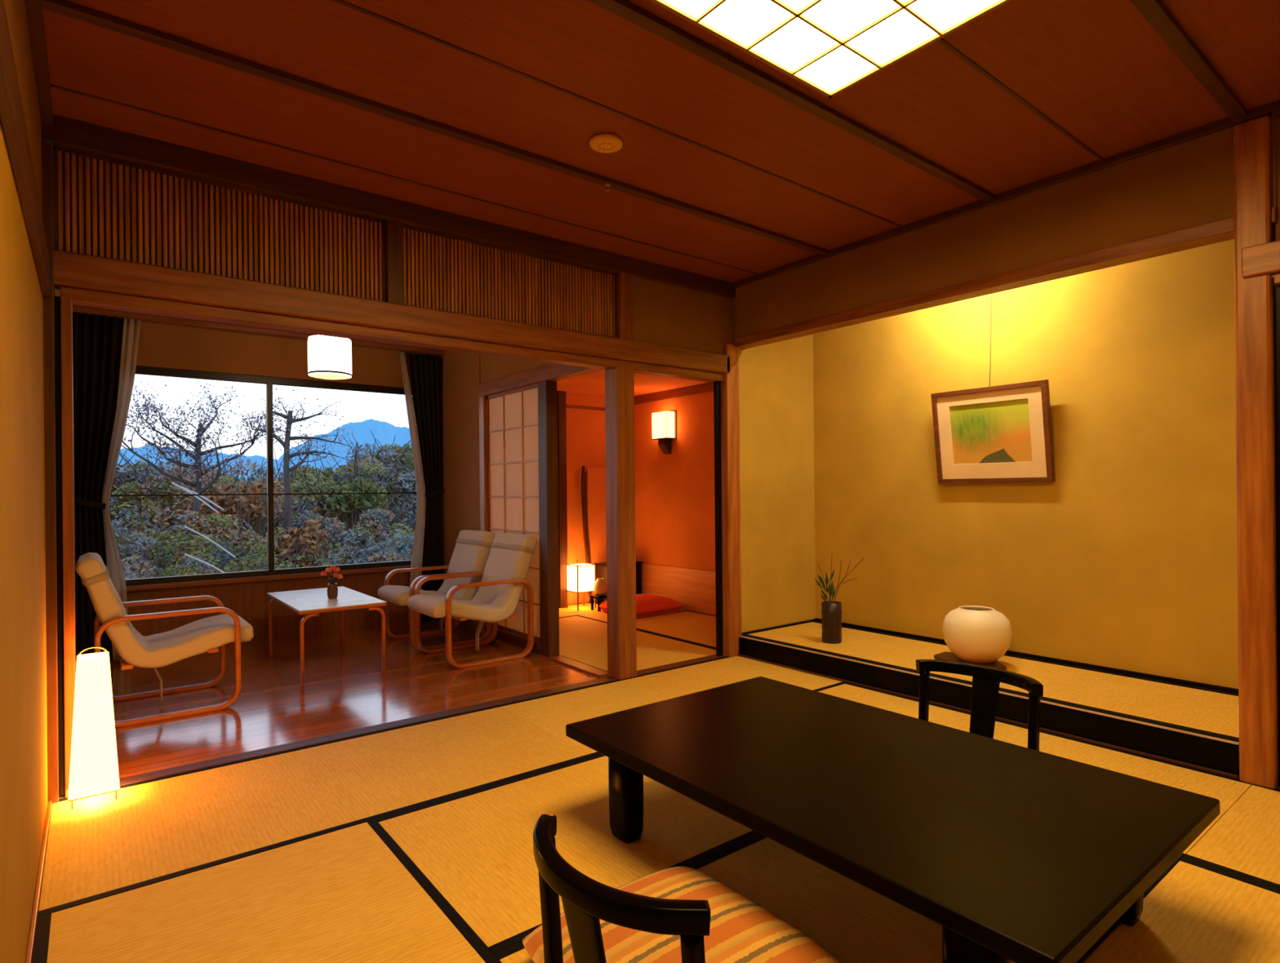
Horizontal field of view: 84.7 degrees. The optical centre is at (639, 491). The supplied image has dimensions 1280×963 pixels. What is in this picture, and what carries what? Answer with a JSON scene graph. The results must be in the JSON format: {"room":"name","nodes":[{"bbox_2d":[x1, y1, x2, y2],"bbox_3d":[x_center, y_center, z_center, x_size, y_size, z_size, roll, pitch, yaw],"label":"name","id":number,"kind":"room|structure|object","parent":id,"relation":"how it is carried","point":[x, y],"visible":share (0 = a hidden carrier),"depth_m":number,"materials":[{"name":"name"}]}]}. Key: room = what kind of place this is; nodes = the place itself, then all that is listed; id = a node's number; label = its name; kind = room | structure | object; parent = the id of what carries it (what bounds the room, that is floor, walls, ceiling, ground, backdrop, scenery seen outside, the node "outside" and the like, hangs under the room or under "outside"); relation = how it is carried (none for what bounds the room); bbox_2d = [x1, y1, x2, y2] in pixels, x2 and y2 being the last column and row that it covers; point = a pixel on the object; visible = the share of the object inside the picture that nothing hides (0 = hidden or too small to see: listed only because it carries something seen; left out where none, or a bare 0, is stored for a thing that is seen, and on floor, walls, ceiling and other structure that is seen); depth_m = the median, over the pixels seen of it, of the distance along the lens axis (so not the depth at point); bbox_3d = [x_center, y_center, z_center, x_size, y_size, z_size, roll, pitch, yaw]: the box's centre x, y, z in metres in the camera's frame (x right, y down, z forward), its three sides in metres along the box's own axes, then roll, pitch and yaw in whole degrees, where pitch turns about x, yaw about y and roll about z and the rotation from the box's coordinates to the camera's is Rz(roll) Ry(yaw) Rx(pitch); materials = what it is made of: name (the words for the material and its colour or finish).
{"room":"traditional dwelling","nodes":[
{"label":"traditional dwelling","id":0,"kind":"room"},
{"bbox_2d":[0,0,60,962],"bbox_3d":[-1.690,-0.134,1.854,0.100,2.740,7.600,-1,0,-38],"label":"wall","id":1,"kind":"structure","parent":0,"point":[23,634],"depth_m":1.77,"materials":[{"name":"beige paint"}]},
{"bbox_2d":[0,0,50,297],"bbox_3d":[-0.817,-0.822,0.827,0.022,0.140,4.700,-1,0,-38],"label":"trim","id":2,"kind":"structure","parent":1,"relation":"attached to","point":[12,119],"depth_m":1.61,"materials":[{"name":"brown wood"}]},
{"bbox_2d":[24,800,52,962],"bbox_3d":[-0.802,1.197,0.824,0.012,0.062,4.700,-1,0,-38],"label":"trim","id":3,"kind":"structure","parent":1,"relation":"attached to","point":[28,957],"depth_m":2.08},
{"bbox_2d":[24,0,53,125],"bbox_3d":[-0.818,-1.437,0.831,0.035,0.050,4.700,-1,0,-38],"label":"trim","id":4,"kind":"structure","parent":1,"relation":"attached to","point":[34,11],"depth_m":2.27,"materials":[{"name":"brown wood"}]},
{"bbox_2d":[41,142,58,804],"bbox_3d":[-2.295,-0.043,2.722,0.052,2.570,0.125,-1,0,-38],"label":"trim","id":5,"kind":"structure","parent":1,"relation":"attached to","point":[47,200],"depth_m":2.68,"materials":[{"name":"brown wood"}]},
{"bbox_2d":[54,296,65,797],"bbox_3d":[-2.279,0.217,2.761,0.018,1.950,0.080,-1,0,-38],"label":"trim","id":6,"kind":"structure","parent":1,"relation":"attached to","point":[57,299],"depth_m":2.73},
{"bbox_2d":[60,296,75,798],"bbox_3d":[-2.253,0.241,2.772,0.035,2.000,0.095,-1,0,-38],"label":"trim","id":7,"kind":"structure","parent":1,"relation":"attached to","point":[66,305],"depth_m":2.73,"materials":[{"name":"brown wood"}]},
{"bbox_2d":[384,218,404,304],"bbox_3d":[-1.254,-1.147,3.552,0.081,0.422,0.110,-1,0,-38],"label":"trim","id":8,"kind":"structure","parent":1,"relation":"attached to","point":[393,229],"depth_m":3.51,"materials":[{"name":"brown wood"}]},
{"bbox_2d":[73,305,440,350],"bbox_3d":[-2.142,-1.300,4.630,2.820,0.060,2.680,-1,0,-38],"label":"ceiling","id":9,"kind":"structure","parent":0,"point":[73,305],"depth_m":5.31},
{"bbox_2d":[72,305,444,355],"bbox_3d":[-2.830,-1.240,5.545,2.650,0.037,0.090,-1,0,-38],"label":"rail","id":10,"kind":"object","parent":9,"relation":"attached to","point":[91,311],"visible":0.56,"depth_m":5.31,"materials":[{"name":"brown wood"}]},
{"bbox_2d":[72,312,140,665],"bbox_3d":[-3.691,-0.020,4.854,0.411,2.390,0.082,-1,0,-38],"label":"curtain","id":11,"kind":"object","parent":10,"relation":"hanging from","point":[105,348],"visible":0.71,"depth_m":4.83,"materials":[{"name":"fabric"}]},
{"bbox_2d":[399,351,444,624],"bbox_3d":[-1.930,-0.027,6.229,0.391,2.370,0.082,-1,0,-38],"label":"curtain","id":12,"kind":"object","parent":10,"relation":"hanging from","point":[424,406],"visible":0.84,"depth_m":6.26,"materials":[{"name":"fabric"}]},
{"bbox_2d":[307,334,351,379],"bbox_3d":[-2.043,-1.008,4.629,0.269,0.525,0.269,-1,0,-38],"label":"pendant lamp","id":13,"kind":"object","parent":9,"relation":"hanging from","point":[329,357],"visible":0.87,"depth_m":4.52,"materials":[{"name":"white"}]},
{"bbox_2d":[75,321,605,666],"bbox_3d":[-2.091,-0.045,6.310,4.950,2.570,0.120,-1,0,-38],"label":"wall","id":14,"kind":"structure","parent":0,"point":[250,601],"depth_m":5.64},
{"bbox_2d":[110,365,417,586],"bbox_3d":[-2.914,-0.122,5.665,2.340,1.580,0.085,-1,0,-38],"label":"window","id":15,"kind":"structure","parent":14,"relation":"in","point":[268,381],"depth_m":5.59,"materials":[{"name":"black metal"}]},
{"bbox_2d":[125,564,410,591],"bbox_3d":[-2.865,0.685,5.612,2.660,0.035,0.080,-1,0,-38],"label":"trim","id":16,"kind":"structure","parent":14,"relation":"on","point":[297,575],"depth_m":5.46,"materials":[{"name":"brown wood"}]},
{"bbox_2d":[556,391,568,608],"bbox_3d":[-0.814,0.108,7.147,0.090,2.240,0.130,-1,0,-38],"label":"trim","id":17,"kind":"structure","parent":14,"relation":"attached to","point":[561,395],"depth_m":7.09,"materials":[{"name":"brown wood"}]},
{"bbox_2d":[109,621,606,778],"bbox_3d":[-2.126,1.250,4.624,2.800,0.120,2.680,-1,0,-38],"label":"floor","id":18,"kind":"structure","parent":0,"point":[346,688],"depth_m":4.21,"materials":[{"name":"wood"}]},
{"bbox_2d":[75,552,253,728],"bbox_3d":[-2.649,0.765,3.933,0.792,0.863,0.628,-1,0,-38],"label":"lounge chair","id":19,"kind":"object","parent":18,"relation":"on","point":[202,636],"visible":0.92,"depth_m":3.76,"materials":[{"name":"fabric"}]},
{"bbox_2d":[75,552,253,668],"bbox_3d":[-2.650,0.637,3.933,0.792,0.606,0.525,-1,0,-38],"label":"cushion","id":20,"kind":"object","parent":19,"relation":"on","point":[202,636],"depth_m":3.73,"materials":[{"name":"beige fabric"}]},
{"bbox_2d":[266,586,386,686],"bbox_3d":[-2.174,0.960,4.836,0.524,0.462,1.010,-1,0,-38],"label":"side table","id":21,"kind":"object","parent":18,"relation":"on","point":[314,602],"visible":0.9,"depth_m":4.61,"materials":[{"name":"white laminate"}]},
{"bbox_2d":[377,529,494,650],"bbox_3d":[-1.612,0.755,5.587,0.792,0.863,0.628,-1,0,-38],"label":"lounge chair","id":22,"kind":"object","parent":18,"relation":"on","point":[472,550],"visible":0.67,"depth_m":5.58,"materials":[{"name":"fabric"}]},
{"bbox_2d":[377,529,494,605],"bbox_3d":[-1.613,0.627,5.587,0.792,0.606,0.525,-1,0,-38],"label":"cushion","id":23,"kind":"object","parent":22,"relation":"on","point":[472,550],"depth_m":5.59,"materials":[{"name":"beige fabric"}]},
{"bbox_2d":[407,533,536,668],"bbox_3d":[-1.203,0.751,5.062,0.792,0.863,0.628,-1,0,-38],"label":"lounge chair","id":24,"kind":"object","parent":18,"relation":"on","point":[496,598],"visible":1,"depth_m":5.01,"materials":[{"name":"fabric"}]},
{"bbox_2d":[407,533,536,622],"bbox_3d":[-1.204,0.623,5.062,0.792,0.606,0.525,-1,0,-38],"label":"cushion","id":25,"kind":"object","parent":24,"relation":"on","point":[509,557],"depth_m":5.03,"materials":[{"name":"beige fabric"}]},
{"bbox_2d":[439,350,551,635],"bbox_3d":[-1.044,-0.025,5.497,0.080,2.510,2.650,-1,0,-38],"label":"wall","id":26,"kind":"structure","parent":0,"point":[461,371],"depth_m":6.04,"materials":[{"name":"brown paint"}]},
{"bbox_2d":[479,395,487,635],"bbox_3d":[-1.255,0.227,5.771,0.089,2.010,0.085,-1,0,-38],"label":"trim","id":27,"kind":"structure","parent":26,"relation":"attached to","point":[482,402],"depth_m":5.72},
{"bbox_2d":[485,383,540,642],"bbox_3d":[-0.965,0.159,5.386,0.025,1.870,0.880,-1,0,-38],"label":"door","id":28,"kind":"structure","parent":26,"relation":"in","point":[512,415],"depth_m":5.35,"materials":[{"name":"paper"}]},
{"bbox_2d":[478,363,602,397],"bbox_3d":[-0.764,-0.830,5.125,0.095,0.105,1.710,-1,0,-38],"label":"trim","id":29,"kind":"structure","parent":26,"relation":"attached to","point":[553,371],"depth_m":5.06,"materials":[{"name":"brown wood"}]},
{"bbox_2d":[537,380,559,657],"bbox_3d":[-0.650,0.221,4.997,0.089,2.010,0.120,-1,0,-38],"label":"trim","id":30,"kind":"structure","parent":26,"relation":"attached to","point":[547,389],"depth_m":4.96,"materials":[{"name":"brown wood"}]},
{"bbox_2d":[617,271,634,340],"bbox_3d":[-0.114,-1.158,4.442,0.105,0.422,0.110,-1,0,-38],"label":"trim","id":31,"kind":"structure","parent":26,"relation":"attached to","point":[624,281],"depth_m":4.39,"materials":[{"name":"brown wood"}]},
{"bbox_2d":[556,369,708,396],"bbox_3d":[-0.189,-1.048,6.153,2.130,0.060,2.680,-1,0,-38],"label":"ceiling","id":32,"kind":"structure","parent":0,"point":[593,384],"depth_m":6.68,"materials":[{"name":"paint"}]},
{"bbox_2d":[42,0,1279,282],"bbox_3d":[0.652,-1.506,1.966,3.950,0.060,4.880,-1,0,-38],"label":"ceiling","id":33,"kind":"structure","parent":0,"point":[1098,69],"depth_m":2.67,"materials":[{"name":"wood"}]},
{"bbox_2d":[50,84,759,274],"bbox_3d":[-0.652,-1.462,3.637,3.750,0.004,0.014,-1,0,-38],"label":"trim","id":34,"kind":"structure","parent":33,"relation":"attached to","point":[51,85],"depth_m":3.13,"materials":[{"name":"brown wood"}]},
{"bbox_2d":[40,0,829,255],"bbox_3d":[-0.308,-1.456,3.196,3.750,0.022,0.048,-1,0,-38],"label":"trim","id":35,"kind":"structure","parent":33,"relation":"attached to","point":[64,7],"depth_m":2.63,"materials":[{"name":"brown wood"}]},
{"bbox_2d":[588,133,622,153],"bbox_3d":[-0.142,-1.456,2.947,0.144,0.026,0.144,-1,0,-38],"label":"smoke detector","id":36,"kind":"object","parent":33,"relation":"attached to","point":[606,143],"visible":1,"depth_m":2.92,"materials":[{"name":"plastic"}]},
{"bbox_2d":[332,0,902,226],"bbox_3d":[0.006,-1.468,2.794,3.750,0.004,0.014,-1,0,-38],"label":"trim","id":37,"kind":"structure","parent":33,"relation":"attached to","point":[341,2],"depth_m":2.61,"materials":[{"name":"brown wood"}]},
{"bbox_2d":[588,0,995,201],"bbox_3d":[0.311,-1.462,2.404,3.750,0.022,0.048,-1,0,-38],"label":"trim","id":38,"kind":"structure","parent":33,"relation":"attached to","point":[624,9],"depth_m":2.53,"materials":[{"name":"brown wood"}]},
{"bbox_2d":[648,0,1011,97],"bbox_3d":[0.419,-1.448,1.810,1.330,0.052,0.830,-1,0,-38],"label":"ceiling light","id":39,"kind":"object","parent":33,"relation":"attached to","point":[828,46],"visible":1,"depth_m":2.17,"materials":[{"name":"white"}]},
{"bbox_2d":[937,38,1103,160],"bbox_3d":[0.615,-1.474,2.014,3.750,0.004,0.014,-1,0,-38],"label":"trim","id":40,"kind":"structure","parent":33,"relation":"attached to","point":[941,41],"depth_m":2.62,"materials":[{"name":"brown wood"}]},
{"bbox_2d":[1129,0,1247,120],"bbox_3d":[0.911,-1.468,1.635,3.750,0.022,0.048,-1,0,-38],"label":"trim","id":41,"kind":"structure","parent":33,"relation":"attached to","point":[1154,11],"depth_m":2.36,"materials":[{"name":"brown wood"}]},
{"bbox_2d":[634,391,715,571],"bbox_3d":[0.659,0.089,6.730,0.100,2.250,2.600,-1,0,-38],"label":"wall","id":42,"kind":"structure","parent":0,"point":[675,495],"depth_m":7.00,"materials":[{"name":"paint"}]},
{"bbox_2d":[651,410,676,454],"bbox_3d":[0.239,-0.590,7.079,0.123,0.434,0.260,-1,0,-38],"label":"wall lamp","id":43,"kind":"object","parent":42,"relation":"attached to","point":[664,424],"visible":1,"depth_m":7.02,"materials":[{"name":"white"}]},
{"bbox_2d":[634,382,713,404],"bbox_3d":[0.602,-0.981,6.693,0.020,0.090,2.560,-1,0,-38],"label":"trim","id":44,"kind":"structure","parent":42,"relation":"attached to","point":[706,387],"depth_m":7.00,"materials":[{"name":"brown wood"}]},
{"bbox_2d":[641,563,715,615],"bbox_3d":[0.620,0.984,6.692,0.022,0.460,2.560,-1,0,-38],"label":"trim","id":45,"kind":"structure","parent":42,"relation":"attached to","point":[695,589],"depth_m":6.91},
{"bbox_2d":[633,276,815,632],"bbox_3d":[0.644,-0.111,5.029,1.795,2.650,0.085,-1,0,-38],"label":"wall","id":46,"kind":"structure","parent":0,"point":[777,465],"depth_m":5.21,"materials":[{"name":"paint"}]},
{"bbox_2d":[41,114,735,298],"bbox_3d":[-0.836,-1.410,3.874,3.750,0.105,0.120,-1,0,-38],"label":"trim","id":47,"kind":"structure","parent":46,"relation":"attached to","point":[65,132],"depth_m":3.33,"materials":[{"name":"brown wood"}]},
{"bbox_2d":[58,654,724,799],"bbox_3d":[-0.864,1.201,3.852,3.640,0.054,0.090,-1,0,-38],"label":"trim","id":48,"kind":"structure","parent":46,"relation":"attached to","point":[197,766],"depth_m":3.47,"materials":[{"name":"brown wood"}]},
{"bbox_2d":[53,249,729,373],"bbox_3d":[-0.855,-0.877,3.855,3.690,0.126,0.120,-1,0,-38],"label":"trim","id":49,"kind":"structure","parent":46,"relation":"attached to","point":[70,269],"depth_m":3.34,"materials":[{"name":"brown wood"}]},
{"bbox_2d":[53,145,385,302],"bbox_3d":[-1.786,-1.139,3.133,1.273,0.417,0.032,-1,0,-38],"label":"screen","id":50,"kind":"object","parent":49,"relation":"on","point":[104,207],"visible":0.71,"depth_m":3.06,"materials":[{"name":"brown wood"}]},
{"bbox_2d":[403,225,617,337],"bbox_3d":[-0.687,-1.150,3.991,1.354,0.417,0.032,-1,0,-38],"label":"screen","id":51,"kind":"object","parent":49,"relation":"on","point":[442,272],"visible":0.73,"depth_m":3.93,"materials":[{"name":"brown wood"}]},
{"bbox_2d":[60,285,724,382],"bbox_3d":[-0.859,-0.788,3.878,3.610,0.052,0.098,-1,0,-38],"label":"trim","id":52,"kind":"structure","parent":46,"relation":"attached to","point":[80,296],"depth_m":3.39,"materials":[{"name":"brown wood"}]},
{"bbox_2d":[604,365,636,679],"bbox_3d":[-0.121,0.221,4.450,0.138,2.000,0.132,-1,0,-38],"label":"pillar","id":53,"kind":"structure","parent":46,"relation":"attached to","point":[619,380],"depth_m":4.40,"materials":[{"name":"brown wood"}]},
{"bbox_2d":[713,381,723,656],"bbox_3d":[0.554,0.193,4.966,0.038,1.936,0.030,-1,0,-38],"label":"door","id":54,"kind":"structure","parent":46,"relation":"in","point":[717,384],"depth_m":4.96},
{"bbox_2d":[720,343,742,657],"bbox_3d":[0.630,0.089,5.008,0.125,2.250,0.120,-1,0,-38],"label":"trim","id":55,"kind":"structure","parent":46,"relation":"attached to","point":[730,387],"depth_m":4.96,"materials":[{"name":"wood"}]},
{"bbox_2d":[737,637,1239,778],"bbox_3d":[1.561,1.083,3.905,0.040,0.120,2.752,-1,0,-38],"label":"trim","id":56,"kind":"structure","parent":46,"relation":"attached to","point":[1204,752],"depth_m":3.37,"materials":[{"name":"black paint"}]},
{"bbox_2d":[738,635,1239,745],"bbox_3d":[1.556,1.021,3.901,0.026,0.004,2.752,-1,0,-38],"label":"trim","id":57,"kind":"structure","parent":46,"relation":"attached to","point":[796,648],"depth_m":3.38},
{"bbox_2d":[743,654,1239,778],"bbox_3d":[1.918,1.116,4.163,0.870,0.172,2.835,-1,0,-38],"label":"floor","id":58,"kind":"structure","parent":0,"point":[744,655],"depth_m":3.38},
{"bbox_2d":[742,621,1239,742],"bbox_3d":[1.922,1.027,4.160,0.840,0.021,2.818,-1,0,-38],"label":"mat","id":59,"kind":"object","parent":58,"relation":"on","point":[1207,712],"visible":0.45,"depth_m":3.70,"materials":[{"name":"wicker"}]},
{"bbox_2d":[814,553,864,644],"bbox_3d":[1.334,0.722,4.728,0.138,0.600,0.334,-1,0,-38],"label":"vase","id":60,"kind":"object","parent":59,"relation":"on","point":[831,611],"visible":1,"depth_m":4.73,"materials":[{"name":"black ceramic"}]},
{"bbox_2d":[933,652,1006,670],"bbox_3d":[1.956,1.002,4.138,0.291,0.028,0.416,-1,0,-38],"label":"display board","id":61,"kind":"object","parent":59,"relation":"on","point":[949,656],"visible":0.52,"depth_m":4.12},
{"bbox_2d":[942,605,1012,663],"bbox_3d":[1.967,0.835,4.105,0.366,0.305,0.366,-1,0,-38],"label":"jar","id":62,"kind":"object","parent":61,"relation":"on","point":[975,634],"visible":1,"depth_m":3.98,"materials":[{"name":"beige ceramic"}]},
{"bbox_2d":[732,114,1279,339],"bbox_3d":[2.148,-1.200,3.182,0.100,0.580,4.760,-1,0,-38],"label":"wall","id":63,"kind":"structure","parent":0,"point":[1189,184],"depth_m":3.44,"materials":[{"name":"beige paint"}]},
{"bbox_2d":[733,102,1272,288],"bbox_3d":[1.560,-1.467,3.842,0.050,0.035,2.880,-1,0,-38],"label":"trim","id":64,"kind":"structure","parent":63,"relation":"attached to","point":[1266,109],"depth_m":3.34,"materials":[{"name":"brown wood"}]},
{"bbox_2d":[732,206,1276,349],"bbox_3d":[1.597,-1.060,3.887,0.122,0.060,2.910,-1,0,-38],"label":"trim","id":65,"kind":"structure","parent":63,"relation":"attached to","point":[1220,230],"depth_m":3.46,"materials":[{"name":"brown wood"}]},
{"bbox_2d":[1233,115,1279,789],"bbox_3d":[2.455,-0.128,2.789,0.155,2.650,0.109,-1,0,-38],"label":"wooden pillar","id":66,"kind":"structure","parent":63,"relation":"attached to","point":[1252,183],"depth_m":2.74,"materials":[{"name":"wood"}]},
{"bbox_2d":[1241,240,1279,278],"bbox_3d":[2.973,-0.901,2.019,0.075,0.115,1.915,-1,0,-38],"label":"trim","id":67,"kind":"structure","parent":63,"relation":"attached to","point":[1264,258],"depth_m":2.71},
{"bbox_2d":[1273,284,1279,786],"bbox_3d":[2.783,0.171,2.369,0.044,1.945,0.953,-1,0,-38],"label":"door","id":68,"kind":"structure","parent":63,"relation":"in","point":[1276,288],"depth_m":2.73,"materials":[{"name":"wood"}]},
{"bbox_2d":[813,239,1238,688],"bbox_3d":[2.282,-0.127,4.453,0.080,2.650,3.010,-1,0,-38],"label":"wall","id":69,"kind":"structure","parent":0,"point":[1126,560],"depth_m":4.11,"materials":[{"name":"paint"}]},
{"bbox_2d":[930,293,1055,484],"bbox_3d":[2.187,-0.731,4.402,0.120,1.360,0.710,-1,0,-38],"label":"picture","id":70,"kind":"object","parent":69,"relation":"attached to","point":[998,433],"visible":1,"depth_m":4.38,"materials":[{"name":"paper"}]},
{"bbox_2d":[949,398,1032,464],"bbox_3d":[2.194,-0.367,4.405,0.005,0.400,0.510,-10,6,-38],"label":"painting","id":71,"kind":"object","parent":70,"relation":"attached to","point":[983,431],"depth_m":4.39},
{"bbox_2d":[814,617,1238,693],"bbox_3d":[2.255,1.010,4.427,0.012,0.034,2.835,-1,0,-38],"label":"trim","id":72,"kind":"structure","parent":69,"relation":"attached to","point":[1010,652],"depth_m":4.03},
{"bbox_3d":[0.666,1.259,1.982,3.950,0.090,4.920,-1,0,-38],"label":"floor","id":73,"kind":"structure","parent":0,"visible":0},
{"bbox_2d":[31,819,501,962],"bbox_3d":[-0.736,1.202,1.499,0.921,0.051,1.880,-1,0,-38],"label":"mat","id":74,"kind":"object","parent":73,"relation":"on","point":[351,895],"visible":1,"depth_m":1.95,"materials":[{"name":"wicker"}]},
{"bbox_2d":[37,706,593,916],"bbox_3d":[-1.234,1.206,2.905,1.866,0.051,0.946,-1,0,-38],"label":"mat","id":75,"kind":"object","parent":73,"relation":"on","point":[157,830],"visible":0.8,"depth_m":2.70,"materials":[{"name":"wicker"}]},
{"bbox_2d":[67,646,119,809],"bbox_3d":[-2.116,0.895,2.721,0.159,0.587,0.159,-1,0,-38],"label":"floor lamp","id":76,"kind":"object","parent":75,"relation":"on","point":[94,766],"visible":1,"depth_m":2.67,"materials":[{"name":"white"}]},
{"bbox_2d":[375,754,759,954],"bbox_3d":[0.090,1.194,2.739,1.903,0.051,0.940,-1,0,-38],"label":"mat","id":77,"kind":"object","parent":73,"relation":"on","point":[475,847],"visible":0.39,"depth_m":2.37,"materials":[{"name":"wicker"}]},
{"bbox_2d":[497,655,847,755],"bbox_3d":[0.233,1.192,4.050,1.852,0.051,0.946,-1,0,-38],"label":"mat","id":78,"kind":"object","parent":73,"relation":"on","point":[550,713],"visible":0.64,"depth_m":4.13,"materials":[{"name":"wicker"}]},
{"bbox_2d":[493,834,1182,962],"bbox_3d":[0.669,1.188,1.998,1.903,0.051,0.938,-1,0,-38],"label":"mat","id":79,"kind":"object","parent":73,"relation":"on","point":[855,923],"visible":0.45,"depth_m":1.97,"materials":[{"name":"wicker"}]},
{"bbox_2d":[533,814,711,962],"bbox_3d":[0.063,0.947,1.510,0.544,0.441,0.523,-1,0,-43],"label":"chair","id":80,"kind":"object","parent":79,"relation":"on","point":[585,900],"visible":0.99,"depth_m":1.31,"materials":[{"name":"black paint"}]},
{"bbox_2d":[522,866,840,962],"bbox_3d":[0.091,1.085,1.668,0.570,0.090,0.600,-1,0,-38],"label":"floor cushion","id":81,"kind":"object","parent":80,"relation":"on","point":[742,931],"visible":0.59,"depth_m":1.66,"materials":[{"name":"fabric"}]},
{"bbox_2d":[565,676,1219,962],"bbox_3d":[0.626,0.987,2.149,1.007,0.352,1.595,-1,0,-38],"label":"table","id":82,"kind":"object","parent":79,"relation":"on","point":[1019,854],"visible":1,"depth_m":1.82,"materials":[{"name":"black paint"}]},
{"bbox_2d":[817,682,1252,857],"bbox_3d":[1.482,1.180,3.230,0.892,0.051,1.880,-1,0,-38],"label":"mat","id":83,"kind":"object","parent":73,"relation":"on","point":[1228,790],"visible":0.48,"depth_m":3.09,"materials":[{"name":"wicker"}]},
{"bbox_2d":[915,659,1043,751],"bbox_3d":[1.215,0.936,2.705,0.544,0.441,0.523,-1,0,-38],"label":"chair","id":84,"kind":"object","parent":83,"relation":"on","point":[986,681],"visible":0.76,"depth_m":2.83,"materials":[{"name":"black paint"}]},
{"bbox_2d":[1083,857,1279,962],"bbox_3d":[1.917,1.176,1.183,0.938,0.051,1.878,-1,0,-38],"label":"mat","id":85,"kind":"object","parent":73,"relation":"on","point":[1198,913],"visible":0.91,"depth_m":1.88,"materials":[{"name":"wicker"}]},
{"bbox_2d":[1182,783,1279,889],"bbox_3d":[2.640,1.169,1.747,0.892,0.051,1.878,-1,0,-38],"label":"mat","id":86,"kind":"object","parent":73,"relation":"on","point":[1245,842],"visible":0.8,"depth_m":2.31,"materials":[{"name":"wicker"}]},
{"bbox_3d":[-0.159,1.257,6.159,2.110,0.070,2.680,-1,0,-38],"label":"floor","id":87,"kind":"structure","parent":0,"visible":0},
{"bbox_2d":[499,615,715,671],"bbox_3d":[-0.368,1.198,5.552,1.023,0.051,1.978,-1,0,-38],"label":"mat","id":88,"kind":"object","parent":87,"relation":"on","point":[582,639],"visible":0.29,"depth_m":5.28,"materials":[{"name":"wicker"}]},
{"bbox_2d":[559,601,686,622],"bbox_3d":[-0.232,1.197,6.990,0.956,0.051,1.078,-1,0,-38],"label":"mat","id":89,"kind":"object","parent":87,"relation":"on","point":[585,611],"visible":0.26,"depth_m":6.86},
{"bbox_2d":[565,560,595,610],"bbox_3d":[-0.593,0.929,7.053,0.216,0.490,0.216,-1,0,-38],"label":"lamp","id":90,"kind":"object","parent":89,"relation":"on","point":[580,577],"visible":0.91,"depth_m":6.99,"materials":[{"name":"white"}]},
{"bbox_2d":[581,466,606,603],"bbox_3d":[-0.381,0.454,7.492,0.568,1.440,0.035,-1,0,-38],"label":"screen","id":91,"kind":"object","parent":89,"relation":"on","point":[593,510],"visible":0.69,"depth_m":7.41,"materials":[{"name":"wood"}]},
{"bbox_2d":[598,594,682,617],"bbox_3d":[0.003,1.093,6.819,0.640,0.150,0.620,-1,0,-38],"label":"floor cushion","id":92,"kind":"object","parent":89,"relation":"on","point":[646,605],"visible":0.62,"depth_m":6.63,"materials":[{"name":"red fabric"}]},
{"bbox_2d":[635,610,715,648],"bbox_3d":[0.561,1.189,5.973,0.956,0.051,1.498,-1,0,-38],"label":"mat","id":93,"kind":"object","parent":87,"relation":"on","point":[693,627],"visible":0.3,"depth_m":6.06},
{"label":"outside","id":94,"kind":"structure","parent":0,"visible":0},
{"bbox_3d":[-70.108,3.438,114.227,150.000,0.200,253.600,-1,0,-38],"label":"ground","id":95,"kind":"structure","parent":94,"visible":0},
{"bbox_2d":[121,381,285,534],"bbox_3d":[-8.020,0.411,12.652,2.050,4.875,3.201,-1,0,36],"label":"bare tree","id":96,"kind":"object","parent":95,"relation":"on","point":[201,429],"visible":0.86,"depth_m":12.58,"materials":[{"name":"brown plant"}]},
{"bbox_2d":[200,481,298,537],"bbox_3d":[-7.773,1.296,14.031,1.843,3.003,1.659,-1,0,-38],"label":"shrub","id":97,"kind":"object","parent":95,"relation":"on","point":[257,504],"visible":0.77,"depth_m":13.79,"materials":[{"name":"orange plant"}]},
{"bbox_2d":[108,431,416,579],"bbox_3d":[-8.312,0.056,19.684,18.847,5.185,25.019,-1,0,-38],"label":"shrubbery","id":98,"kind":"object","parent":95,"relation":"on","point":[140,525],"visible":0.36,"depth_m":13.74,"materials":[{"name":"green plant"}]},
{"bbox_2d":[222,388,369,531],"bbox_3d":[-6.115,0.506,12.702,2.386,4.645,1.017,-1,0,-38],"label":"bare tree","id":99,"kind":"object","parent":95,"relation":"on","point":[286,457],"visible":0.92,"depth_m":12.51,"materials":[{"name":"brown plant"}]},
{"bbox_2d":[274,519,331,568],"bbox_3d":[-4.522,1.571,9.443,0.758,2.388,0.758,-1,0,-38],"label":"shrub","id":100,"kind":"object","parent":95,"relation":"on","point":[305,540],"visible":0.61,"depth_m":9.35,"materials":[{"name":"orange plant"}]},
{"bbox_2d":[323,475,388,536],"bbox_3d":[-6.332,1.222,15.786,1.511,3.124,1.606,-1,0,-38],"label":"shrub","id":101,"kind":"object","parent":95,"relation":"on","point":[335,503],"visible":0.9,"depth_m":15.46,"materials":[{"name":"green plant"}]},
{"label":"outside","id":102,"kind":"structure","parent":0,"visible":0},
{"bbox_2d":[278,418,411,475],"bbox_3d":[-155.268,-30.596,715.125,499.403,75.864,679.779,-1,0,-38],"label":"mountain","id":103,"kind":"structure","parent":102,"point":[385,433],"depth_m":564.89},
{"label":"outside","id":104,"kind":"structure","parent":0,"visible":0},
{"bbox_2d":[117,444,302,481],"bbox_3d":[-331.729,-9.391,393.775,377.444,37.401,479.078,-1,0,-38],"label":"mountain","id":105,"kind":"structure","parent":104,"point":[258,459],"depth_m":388.15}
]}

